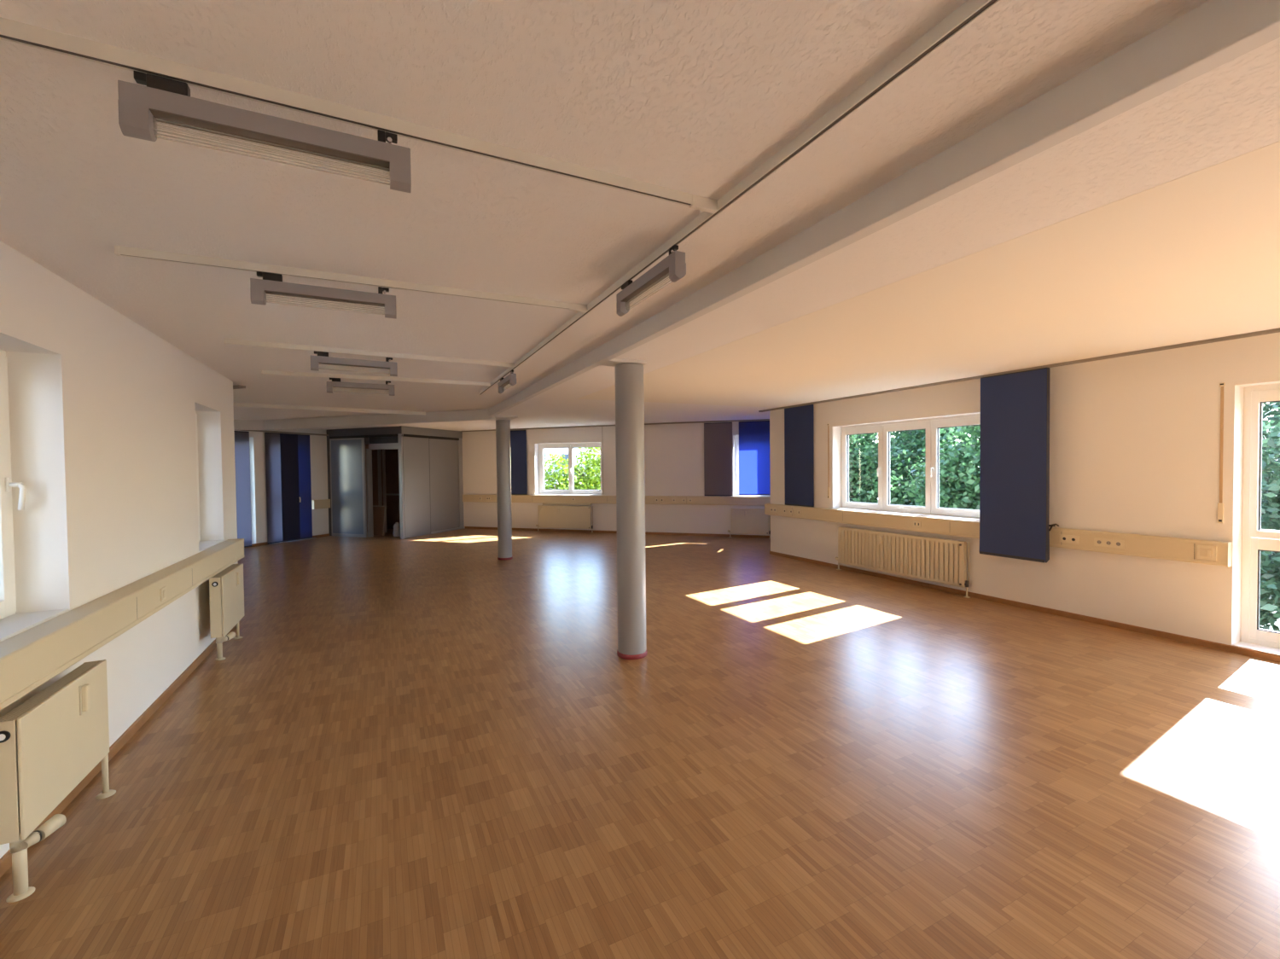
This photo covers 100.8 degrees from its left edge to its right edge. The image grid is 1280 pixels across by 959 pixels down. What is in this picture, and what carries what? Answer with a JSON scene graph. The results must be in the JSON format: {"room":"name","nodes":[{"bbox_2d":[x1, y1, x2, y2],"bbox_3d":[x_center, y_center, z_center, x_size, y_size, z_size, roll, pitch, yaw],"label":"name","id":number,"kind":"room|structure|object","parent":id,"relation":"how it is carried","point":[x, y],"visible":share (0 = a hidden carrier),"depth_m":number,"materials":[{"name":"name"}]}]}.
{"room":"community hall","nodes":[
{"label":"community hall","id":0,"kind":"room"},
{"bbox_2d":[0,240,238,858],"bbox_3d":[-2.320,0.274,1.223,0.300,3.050,9.830,-1,1,-26],"label":"wall","id":1,"kind":"structure","parent":0,"point":[103,408],"depth_m":3.06,"materials":[{"name":"white paint"}]},
{"bbox_2d":[0,349,69,640],"bbox_3d":[-2.701,0.042,1.853,0.418,1.285,1.565,-1,1,-26],"label":"window","id":2,"kind":"structure","parent":1,"relation":"in","point":[11,623],"depth_m":2.48,"materials":[{"name":"white plastic"}]},
{"bbox_2d":[0,620,240,878],"bbox_3d":[-2.232,1.563,1.457,0.014,0.060,9.535,-1,1,-26],"label":"baseboard","id":3,"kind":"structure","parent":1,"relation":"attached to","point":[6,860],"depth_m":3.14,"materials":[{"name":"brown wood"}]},
{"bbox_2d":[0,538,244,710],"bbox_3d":[-2.111,0.769,1.317,0.139,0.196,9.108,-1,1,-26],"label":"duct","id":4,"kind":"object","parent":1,"relation":"attached to","point":[29,659],"visible":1,"depth_m":2.62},
{"bbox_2d":[195,412,223,552],"bbox_3d":[-4.131,-0.010,4.769,0.418,1.295,0.860,-1,1,-26],"label":"window","id":5,"kind":"structure","parent":1,"relation":"in","point":[203,545],"depth_m":5.09,"materials":[{"name":"white plastic"}]},
{"bbox_2d":[233,428,369,544],"bbox_3d":[-8.484,0.122,11.421,0.301,3.050,8.746,0,1,19],"label":"wall","id":6,"kind":"structure","parent":0,"point":[317,443],"depth_m":11.68,"materials":[{"name":"white paint"}]},
{"bbox_2d":[238,430,329,436],"bbox_3d":[-8.609,-1.023,10.373,0.077,0.032,5.665,0,1,19],"label":"rail","id":7,"kind":"object","parent":6,"relation":"attached to","point":[238,430],"visible":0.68,"depth_m":11.98,"materials":[{"name":"grey metal"}]},
{"bbox_2d":[233,430,251,546],"bbox_3d":[-8.466,0.216,10.897,0.012,2.449,0.884,0,1,19],"label":"drape","id":8,"kind":"object","parent":7,"relation":"hanging from","point":[241,439],"visible":0.37,"depth_m":11.18,"materials":[{"name":"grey fabric"}]},
{"bbox_2d":[264,432,282,544],"bbox_3d":[-8.136,0.187,11.860,0.012,2.458,0.474,0,1,19],"label":"drape","id":9,"kind":"object","parent":7,"relation":"hanging from","point":[271,440],"visible":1,"depth_m":11.79,"materials":[{"name":"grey fabric"}]},
{"bbox_2d":[279,433,300,541],"bbox_3d":[-8.018,0.180,12.143,0.023,2.458,0.421,0,1,19],"label":"drape","id":10,"kind":"object","parent":7,"relation":"hanging from","point":[288,442],"visible":1,"depth_m":12.13,"materials":[{"name":"blue fabric"}]},
{"bbox_2d":[297,434,312,539],"bbox_3d":[-7.909,0.171,12.508,0.012,2.458,0.311,0,1,19],"label":"drape","id":11,"kind":"object","parent":7,"relation":"hanging from","point":[304,450],"visible":1,"depth_m":12.50,"materials":[{"name":"blue fabric"}]},
{"bbox_2d":[244,533,329,547],"bbox_3d":[-8.671,1.442,10.376,0.014,0.060,5.894,0,1,19],"label":"baseboard","id":12,"kind":"structure","parent":6,"relation":"attached to","point":[328,534],"depth_m":11.65,"materials":[{"name":"brown wood"}]},
{"bbox_2d":[269,537,316,544],"bbox_3d":[-8.011,1.419,12.248,0.050,0.012,1.131,0,1,19],"label":"trim","id":13,"kind":"structure","parent":6,"relation":"attached to","point":[311,538],"depth_m":12.17,"materials":[{"name":"wood"}]},
{"bbox_2d":[311,499,330,509],"bbox_3d":[-7.774,0.600,12.916,0.072,0.219,0.446,0,1,19],"label":"duct","id":14,"kind":"object","parent":6,"relation":"attached to","point":[324,503],"visible":1,"depth_m":12.87,"materials":[{"name":"beige metal"}]},
{"bbox_2d":[233,409,494,430],"bbox_3d":[-5.605,-1.170,9.819,6.564,0.360,0.958,0,1,9],"label":"trim","id":15,"kind":"structure","parent":6,"relation":"attached to","point":[473,415],"depth_m":9.72,"materials":[{"name":"paint"}]},
{"bbox_2d":[544,447,600,489],"bbox_3d":[-13.921,-0.004,46.906,9.600,7.500,25.600,0,1,32],"label":"sky","id":16,"kind":"structure","parent":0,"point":[564,451],"depth_m":50.20,"materials":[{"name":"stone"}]},
{"bbox_2d":[462,419,770,535],"bbox_3d":[-1.918,0.004,13.636,11.292,3.050,0.301,0,1,19],"label":"wall","id":17,"kind":"structure","parent":0,"point":[673,453],"depth_m":13.01,"materials":[{"name":"white paint"}]},
{"bbox_2d":[535,442,601,494],"bbox_3d":[-1.774,-0.266,13.644,1.927,1.335,0.418,0,1,19],"label":"window","id":18,"kind":"structure","parent":17,"relation":"in","point":[541,446],"depth_m":13.63,"materials":[{"name":"white plastic"}]},
{"bbox_2d":[602,459,603,492],"bbox_3d":[-0.924,-0.481,13.116,0.010,1.700,0.010,0,1,19],"label":"pull cord","id":19,"kind":"object","parent":17,"relation":"hanging from","point":[602,460],"visible":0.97,"depth_m":13.12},
{"bbox_2d":[462,494,770,506],"bbox_3d":[-0.873,0.496,13.090,8.332,0.201,0.082,0,1,19],"label":"duct","id":20,"kind":"object","parent":17,"relation":"attached to","point":[693,500],"visible":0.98,"depth_m":12.96,"materials":[{"name":"beige plastic"}]},
{"bbox_2d":[464,526,769,538],"bbox_3d":[-0.844,1.298,13.135,8.344,0.060,0.014,0,1,19],"label":"baseboard","id":21,"kind":"structure","parent":17,"relation":"attached to","point":[466,527],"depth_m":12.79,"materials":[{"name":"brown wood"}]},
{"bbox_2d":[734,435,750,495],"bbox_3d":[2.621,-0.316,12.139,0.937,1.405,0.418,0,1,19],"label":"window","id":22,"kind":"structure","parent":17,"relation":"in","point":[736,437],"depth_m":12.23,"materials":[{"name":"white plastic"}]},
{"bbox_2d":[0,528,1279,958],"bbox_3d":[-1.962,1.572,7.005,13.320,0.200,19.260,-1,1,-26],"label":"floor","id":23,"kind":"structure","parent":0,"point":[436,746],"depth_m":2.73,"materials":[{"name":"brown wood"}]},
{"bbox_2d":[0,659,116,902],"bbox_3d":[-2.481,1.230,2.318,0.137,0.695,0.801,-1,1,-26],"label":"radiator","id":24,"kind":"object","parent":23,"relation":"on","point":[49,742],"visible":1,"depth_m":2.12,"materials":[{"name":"metal"}]},
{"bbox_2d":[0,660,102,721],"bbox_3d":[-2.493,0.890,2.259,0.060,0.010,0.683,-1,1,-26],"label":"grille","id":25,"kind":"object","parent":24,"relation":"attached to","point":[35,705],"depth_m":2.20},
{"bbox_2d":[209,563,244,661],"bbox_3d":[-3.718,1.180,4.824,0.142,0.715,0.760,-1,1,-26],"label":"radiator","id":26,"kind":"object","parent":23,"relation":"on","point":[226,588],"visible":0.96,"depth_m":4.58,"materials":[{"name":"metal"}]},
{"bbox_2d":[210,564,240,578],"bbox_3d":[-3.749,0.829,4.808,0.070,0.010,0.738,-1,1,-26],"label":"grille","id":27,"kind":"object","parent":26,"relation":"attached to","point":[229,571],"depth_m":4.76,"materials":[{"name":"beige metal"}]},
{"bbox_2d":[372,506,386,535],"bbox_3d":[-6.572,1.022,13.247,0.500,0.735,0.136,0,1,19],"label":"leaning board","id":28,"kind":"object","parent":23,"relation":"on","point":[379,512],"visible":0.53,"depth_m":13.21,"materials":[{"name":"brown wood"}]},
{"bbox_2d":[325,425,464,539],"bbox_3d":[-6.287,0.036,13.800,2.318,2.672,2.218,0,1,19],"label":"enclosure","id":29,"kind":"object","parent":23,"relation":"on","point":[416,473],"visible":0.94,"depth_m":13.04,"materials":[{"name":"grey metal"}]},
{"bbox_2d":[393,522,400,536],"bbox_3d":[-5.912,1.218,12.891,0.187,0.340,0.185,-2,2,-43],"label":"plastic sack","id":30,"kind":"object","parent":23,"relation":"on","point":[396,526],"visible":0.9,"depth_m":12.82,"materials":[{"name":"white plastic"}]},
{"bbox_2d":[495,419,512,560],"bbox_3d":[-2.427,0.186,9.456,0.260,2.475,0.260,-1,1,-26],"label":"column","id":31,"kind":"structure","parent":23,"relation":"on","point":[503,427],"depth_m":9.36,"materials":[{"name":"grey paint"}]},
{"bbox_2d":[484,414,517,420],"bbox_3d":[-2.418,-1.060,9.162,0.440,0.030,0.750,-1,1,-26],"label":"trim","id":32,"kind":"structure","parent":31,"relation":"attached to","point":[497,416],"depth_m":8.92,"materials":[{"name":"paint"}]},
{"bbox_2d":[535,505,593,533],"bbox_3d":[-1.926,0.999,13.413,1.611,0.669,0.094,0,1,19],"label":"radiator","id":33,"kind":"object","parent":23,"relation":"on","point":[550,516],"visible":1,"depth_m":13.37,"materials":[{"name":"metal"}]},
{"bbox_2d":[542,502,591,505],"bbox_3d":[-1.855,0.619,13.394,1.346,0.040,0.055,0,1,19],"label":"grille","id":34,"kind":"object","parent":33,"relation":"on","point":[543,503],"visible":1,"depth_m":13.35,"materials":[{"name":"beige metal"}]},
{"bbox_2d":[614,362,647,659],"bbox_3d":[-0.079,0.266,4.529,0.260,2.475,0.260,-1,1,-26],"label":"column","id":35,"kind":"structure","parent":23,"relation":"on","point":[629,376],"depth_m":4.43,"materials":[{"name":"grey paint"}]},
{"bbox_2d":[600,357,646,366],"bbox_3d":[-0.145,-0.985,4.474,0.346,0.030,0.210,-1,1,-26],"label":"trim","id":36,"kind":"structure","parent":35,"relation":"attached to","point":[614,361],"depth_m":4.40,"materials":[{"name":"paint"}]},
{"bbox_2d":[727,508,770,539],"bbox_3d":[2.458,0.986,11.913,0.978,0.664,0.094,0,1,19],"label":"radiator","id":37,"kind":"object","parent":23,"relation":"on","point":[742,520],"visible":0.83,"depth_m":11.88,"materials":[{"name":"metal"}]},
{"bbox_2d":[834,526,970,598],"bbox_3d":[3.489,1.072,7.278,0.094,0.669,2.082,-1,1,-26],"label":"radiator","id":38,"kind":"object","parent":23,"relation":"on","point":[942,561],"visible":1,"depth_m":7.07,"materials":[{"name":"metal"}]},
{"bbox_2d":[0,0,1279,430],"bbox_3d":[-1.993,-1.313,6.943,13.320,0.429,19.260,-1,1,-26],"label":"ceiling","id":39,"kind":"structure","parent":0,"point":[690,96],"depth_m":1.70,"materials":[{"name":"white paint"}]},
{"bbox_2d":[232,384,245,389],"bbox_3d":[-6.841,-0.999,6.614,5.338,0.027,0.074,0,1,19],"label":"rail","id":40,"kind":"object","parent":39,"relation":"attached to","point":[236,386],"visible":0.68,"depth_m":5.75,"materials":[{"name":"grey metal"}]},
{"bbox_2d":[233,402,425,415],"bbox_3d":[-4.983,-1.102,8.188,3.622,0.063,0.023,-3,2,-41],"label":"track","id":41,"kind":"object","parent":39,"relation":"attached to","point":[236,404],"visible":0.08,"depth_m":8.23,"materials":[{"name":"white metal"}]},
{"bbox_2d":[114,244,587,312],"bbox_3d":[-1.287,-1.012,2.742,2.145,0.047,0.025,-2,2,-26],"label":"track","id":42,"kind":"object","parent":39,"relation":"attached to","point":[119,250],"visible":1,"depth_m":2.62,"materials":[{"name":"white metal"}]},
{"bbox_2d":[250,271,396,319],"bbox_3d":[-1.545,-0.906,2.618,0.616,0.152,0.052,-1,1,-26],"label":"lamp","id":43,"kind":"object","parent":42,"relation":"hanging from","point":[271,283],"visible":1,"depth_m":2.58,"materials":[{"name":"silver metal"}]},
{"bbox_2d":[0,17,717,214],"bbox_3d":[-0.675,-0.992,1.493,2.145,0.047,0.024,-2,2,-27],"label":"track","id":44,"kind":"object","parent":39,"relation":"attached to","point":[10,31],"visible":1,"depth_m":1.39,"materials":[{"name":"white metal"}]},
{"bbox_2d":[117,70,411,192],"bbox_3d":[-0.930,-0.886,1.372,0.616,0.152,0.052,-1,1,-26],"label":"lamp","id":45,"kind":"object","parent":44,"relation":"hanging from","point":[163,100],"visible":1,"depth_m":1.32,"materials":[{"name":"grey plastic"}]},
{"bbox_2d":[224,338,514,367],"bbox_3d":[-2.101,-1.039,4.402,2.151,0.047,0.024,-2,2,-30],"label":"track","id":46,"kind":"object","parent":39,"relation":"attached to","point":[232,341],"visible":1,"depth_m":4.30,"materials":[{"name":"white metal"}]},
{"bbox_2d":[310,350,397,376],"bbox_3d":[-2.304,-0.934,4.287,0.616,0.152,0.052,-1,1,-30],"label":"lamp","id":47,"kind":"object","parent":46,"relation":"hanging from","point":[322,357],"visible":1,"depth_m":4.25,"materials":[{"name":"silver metal"}]},
{"bbox_2d":[261,370,490,386],"bbox_3d":[-2.663,-1.057,5.547,2.145,0.047,0.025,-2,2,-26],"label":"track","id":48,"kind":"object","parent":39,"relation":"attached to","point":[263,372],"visible":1,"depth_m":5.48,"materials":[{"name":"white metal"}]},
{"bbox_2d":[326,378,394,395],"bbox_3d":[-2.866,-0.953,5.449,0.616,0.152,0.052,-1,1,-26],"label":"lamp","id":49,"kind":"object","parent":48,"relation":"hanging from","point":[335,382],"visible":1,"depth_m":5.41,"materials":[{"name":"silver metal"}]},
{"bbox_2d":[461,418,769,431],"bbox_3d":[-0.902,-1.317,13.003,8.258,0.029,0.083,0,1,19],"label":"rail","id":50,"kind":"object","parent":39,"relation":"attached to","point":[762,419],"visible":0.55,"depth_m":12.90,"materials":[{"name":"grey metal"}]},
{"bbox_2d":[510,430,527,494],"bbox_3d":[-3.283,-0.443,13.883,0.710,1.686,0.012,0,1,19],"label":"drape","id":51,"kind":"object","parent":50,"relation":"hanging from","point":[518,438],"visible":0.61,"depth_m":13.84,"materials":[{"name":"blue fabric"}]},
{"bbox_2d":[704,422,733,496],"bbox_3d":[1.793,-0.461,12.146,0.650,1.686,0.012,0,1,19],"label":"drape","id":52,"kind":"object","parent":50,"relation":"hanging from","point":[718,436],"visible":1,"depth_m":12.14,"materials":[{"name":"grey fabric"}]},
{"bbox_2d":[738,420,770,495],"bbox_3d":[2.618,-0.476,11.848,0.806,1.661,0.012,0,1,19],"label":"drape","id":53,"kind":"object","parent":50,"relation":"hanging from","point":[754,472],"visible":0.7,"depth_m":11.86,"materials":[{"name":"blue fabric"}]},
{"bbox_2d":[478,0,1000,395],"bbox_3d":[0.035,-1.029,2.505,0.022,0.043,9.403,-1,1,-26],"label":"track","id":54,"kind":"object","parent":39,"relation":"attached to","point":[969,10],"visible":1,"depth_m":1.52,"materials":[{"name":"white metal"}]},
{"bbox_2d":[498,370,516,394],"bbox_3d":[-1.334,-0.974,5.301,0.052,0.152,0.616,-1,1,-26],"label":"lamp","id":55,"kind":"object","parent":54,"relation":"hanging from","point":[510,379],"visible":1,"depth_m":5.19,"materials":[{"name":"silver metal"}]},
{"bbox_2d":[616,244,686,316],"bbox_3d":[0.035,-0.929,2.509,0.052,0.152,0.616,-1,1,-26],"label":"lamp","id":56,"kind":"object","parent":54,"relation":"hanging from","point":[673,266],"visible":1,"depth_m":2.42,"materials":[{"name":"silver metal"}]},
{"bbox_2d":[488,0,1279,416],"bbox_3d":[0.061,-1.075,3.588,0.067,0.245,11.420,-1,1,-26],"label":"ceiling beam","id":57,"kind":"structure","parent":39,"relation":"attached to","point":[1214,33],"depth_m":1.51,"materials":[{"name":"paint"}]},
{"bbox_2d":[769,331,1279,645],"bbox_3d":[4.816,0.114,5.064,0.300,3.050,10.450,-1,1,-26],"label":"wall","id":58,"kind":"structure","parent":0,"point":[1135,439],"depth_m":5.08,"materials":[{"name":"white paint"}]},
{"bbox_2d":[784,404,814,507],"bbox_3d":[2.685,-0.399,8.968,0.012,1.699,0.690,-1,1,-26],"label":"drape","id":59,"kind":"object","parent":58,"relation":"hanging from","point":[799,475],"visible":0.9,"depth_m":8.95,"materials":[{"name":"blue fabric"}]},
{"bbox_2d":[827,424,829,498],"bbox_3d":[2.992,-0.294,8.411,0.016,1.182,0.034,-1,1,-26],"label":"strap","id":60,"kind":"object","parent":58,"relation":"attached to","point":[828,424],"visible":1,"depth_m":8.41,"materials":[{"name":"beige fabric"}]},
{"bbox_2d":[832,413,980,520],"bbox_3d":[3.734,-0.164,7.401,0.418,1.310,2.367,-1,1,-26],"label":"window","id":61,"kind":"structure","parent":58,"relation":"in","point":[932,426],"depth_m":7.36,"materials":[{"name":"white plastic"}]},
{"bbox_2d":[576,140,1279,407],"bbox_3d":[2.947,-1.138,4.050,3.899,0.043,9.690,-1,1,-26],"label":"ceiling","id":62,"kind":"structure","parent":58,"relation":"attached to","point":[1195,256],"depth_m":3.40,"materials":[{"name":"white paint"}]},
{"bbox_2d":[764,503,1231,566],"bbox_3d":[3.622,0.584,7.087,0.084,0.204,5.928,-1,1,-26],"label":"duct","id":63,"kind":"object","parent":58,"relation":"attached to","point":[1218,553],"visible":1,"depth_m":5.40,"materials":[{"name":"beige plastic"}]},
{"bbox_2d":[1061,535,1067,541],"bbox_3d":[4.380,0.611,5.465,0.005,0.052,0.052,-1,1,-26],"label":"socket","id":64,"kind":"object","parent":63,"relation":"attached to","point":[1064,538],"depth_m":5.46,"materials":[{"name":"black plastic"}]},
{"bbox_2d":[1070,536,1076,542],"bbox_3d":[4.415,0.612,5.393,0.005,0.052,0.052,-1,1,-26],"label":"socket","id":65,"kind":"object","parent":63,"relation":"attached to","point":[1073,539],"depth_m":5.39,"materials":[{"name":"beige plastic"}]},
{"bbox_2d":[1096,540,1102,544],"bbox_3d":[4.509,0.615,5.200,0.005,0.048,0.048,-1,1,-26],"label":"socket","id":66,"kind":"object","parent":63,"relation":"attached to","point":[1098,542],"depth_m":5.20,"materials":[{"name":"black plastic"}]},
{"bbox_2d":[1105,541,1111,545],"bbox_3d":[4.542,0.616,5.133,0.005,0.048,0.048,-1,1,-26],"label":"socket","id":67,"kind":"object","parent":63,"relation":"attached to","point":[1108,543],"depth_m":5.13,"materials":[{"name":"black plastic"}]},
{"bbox_2d":[1115,541,1121,546],"bbox_3d":[4.575,0.617,5.066,0.005,0.048,0.048,-1,1,-26],"label":"socket","id":68,"kind":"object","parent":63,"relation":"attached to","point":[1117,544],"depth_m":5.06,"materials":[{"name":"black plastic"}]},
{"bbox_2d":[758,327,1279,412],"bbox_3d":[4.418,-1.167,5.099,0.079,0.026,10.108,-1,1,-26],"label":"rail","id":69,"kind":"object","parent":58,"relation":"attached to","point":[1274,330],"visible":1,"depth_m":5.24,"materials":[{"name":"grey metal"}]},
{"bbox_2d":[979,367,1058,563],"bbox_3d":[4.115,-0.151,5.774,0.118,2.023,0.751,-1,1,-26],"label":"drape","id":70,"kind":"object","parent":69,"relation":"hanging from","point":[1015,472],"visible":1,"depth_m":5.75,"materials":[{"name":"blue fabric"}]},
{"bbox_2d":[769,551,1279,663],"bbox_3d":[4.622,1.412,5.160,0.014,0.055,10.155,-1,1,-26],"label":"baseboard","id":71,"kind":"structure","parent":58,"relation":"attached to","point":[1247,652],"depth_m":5.45,"materials":[{"name":"brown wood"}]},
{"bbox_2d":[1217,382,1225,523],"bbox_3d":[4.919,-0.223,4.482,0.016,1.187,0.034,-1,1,-26],"label":"strap","id":72,"kind":"object","parent":58,"relation":"attached to","point":[1220,506],"visible":1,"depth_m":4.48,"materials":[{"name":"beige plastic"}]},
{"bbox_2d":[1231,383,1279,655],"bbox_3d":[5.472,0.322,3.685,0.264,2.190,1.790,-1,1,-26],"label":"door","id":73,"kind":"structure","parent":58,"relation":"in","point":[1254,539],"depth_m":4.45,"materials":[{"name":"white plastic"}]},
{"label":"outside","id":74,"kind":"structure","parent":0,"visible":0},
{"bbox_2d":[1260,604,1279,630],"bbox_3d":[2.514,4.049,29.144,150.000,0.200,170.000,-1,1,-26],"label":"lawn","id":75,"kind":"structure","parent":74,"point":[1277,623],"depth_m":14.96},
{"bbox_2d":[544,453,587,489],"bbox_3d":[-3.629,1.499,22.736,3.030,5.314,3.070,-1,1,-33],"label":"tree","id":76,"kind":"object","parent":75,"relation":"on","point":[564,479],"visible":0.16,"depth_m":22.34,"materials":[{"name":"green plant"}]},
{"bbox_2d":[566,447,600,489],"bbox_3d":[-1.910,1.112,23.913,3.126,5.999,3.086,-2,2,-38],"label":"tree","id":77,"kind":"object","parent":75,"relation":"on","point":[592,483],"visible":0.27,"depth_m":23.25,"materials":[{"name":"green plant"}]},
{"bbox_2d":[849,433,922,504],"bbox_3d":[7.656,0.668,19.775,4.840,6.857,4.900,0,1,11],"label":"leafy tree","id":78,"kind":"object","parent":75,"relation":"on","point":[858,468],"visible":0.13,"depth_m":18.04,"materials":[{"name":"green plant"}]},
{"bbox_2d":[849,430,925,469],"bbox_3d":[10.975,0.312,24.373,5.508,7.298,5.542,0,1,22],"label":"leafy tree","id":79,"kind":"object","parent":75,"relation":"on","point":[910,431],"visible":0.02,"depth_m":22.97,"materials":[{"name":"green plant"}]},
{"bbox_2d":[851,439,977,508],"bbox_3d":[9.184,1.354,17.439,4.790,5.552,4.820,-1,1,-23],"label":"leafy tree","id":80,"kind":"object","parent":75,"relation":"on","point":[900,499],"visible":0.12,"depth_m":17.32,"materials":[{"name":"green plant"}]},
{"bbox_2d":[869,427,964,475],"bbox_3d":[12.216,-0.369,20.494,5.566,8.799,5.635,-1,1,2],"label":"leafy tree","id":81,"kind":"object","parent":75,"relation":"on","point":[915,434],"visible":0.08,"depth_m":19.84,"materials":[{"name":"green plant"}]},
{"bbox_2d":[907,424,980,510],"bbox_3d":[10.429,0.746,14.716,4.840,6.857,4.900,-2,2,-43],"label":"leafy tree","id":82,"kind":"object","parent":75,"relation":"on","point":[962,464],"visible":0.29,"depth_m":14.63,"materials":[{"name":"green plant"}]},
{"bbox_2d":[950,426,980,447],"bbox_3d":[13.435,0.437,17.286,5.508,7.298,5.542,-1,1,-32],"label":"leafy tree","id":83,"kind":"object","parent":75,"relation":"on","point":[963,431],"visible":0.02,"depth_m":17.75,"materials":[{"name":"green plant"}]},
{"bbox_2d":[1259,402,1279,632],"bbox_3d":[11.105,1.223,10.000,3.814,6.092,3.597,-1,1,3],"label":"tree","id":84,"kind":"object","parent":75,"relation":"on","point":[1271,463],"visible":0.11,"depth_m":9.37,"materials":[{"name":"green plant"}]},
{"bbox_2d":[1260,401,1279,611],"bbox_3d":[13.676,0.589,11.719,4.316,7.230,4.577,-1,1,2],"label":"tree","id":85,"kind":"object","parent":75,"relation":"on","point":[1266,407],"visible":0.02,"depth_m":11.95,"materials":[{"name":"green plant"}]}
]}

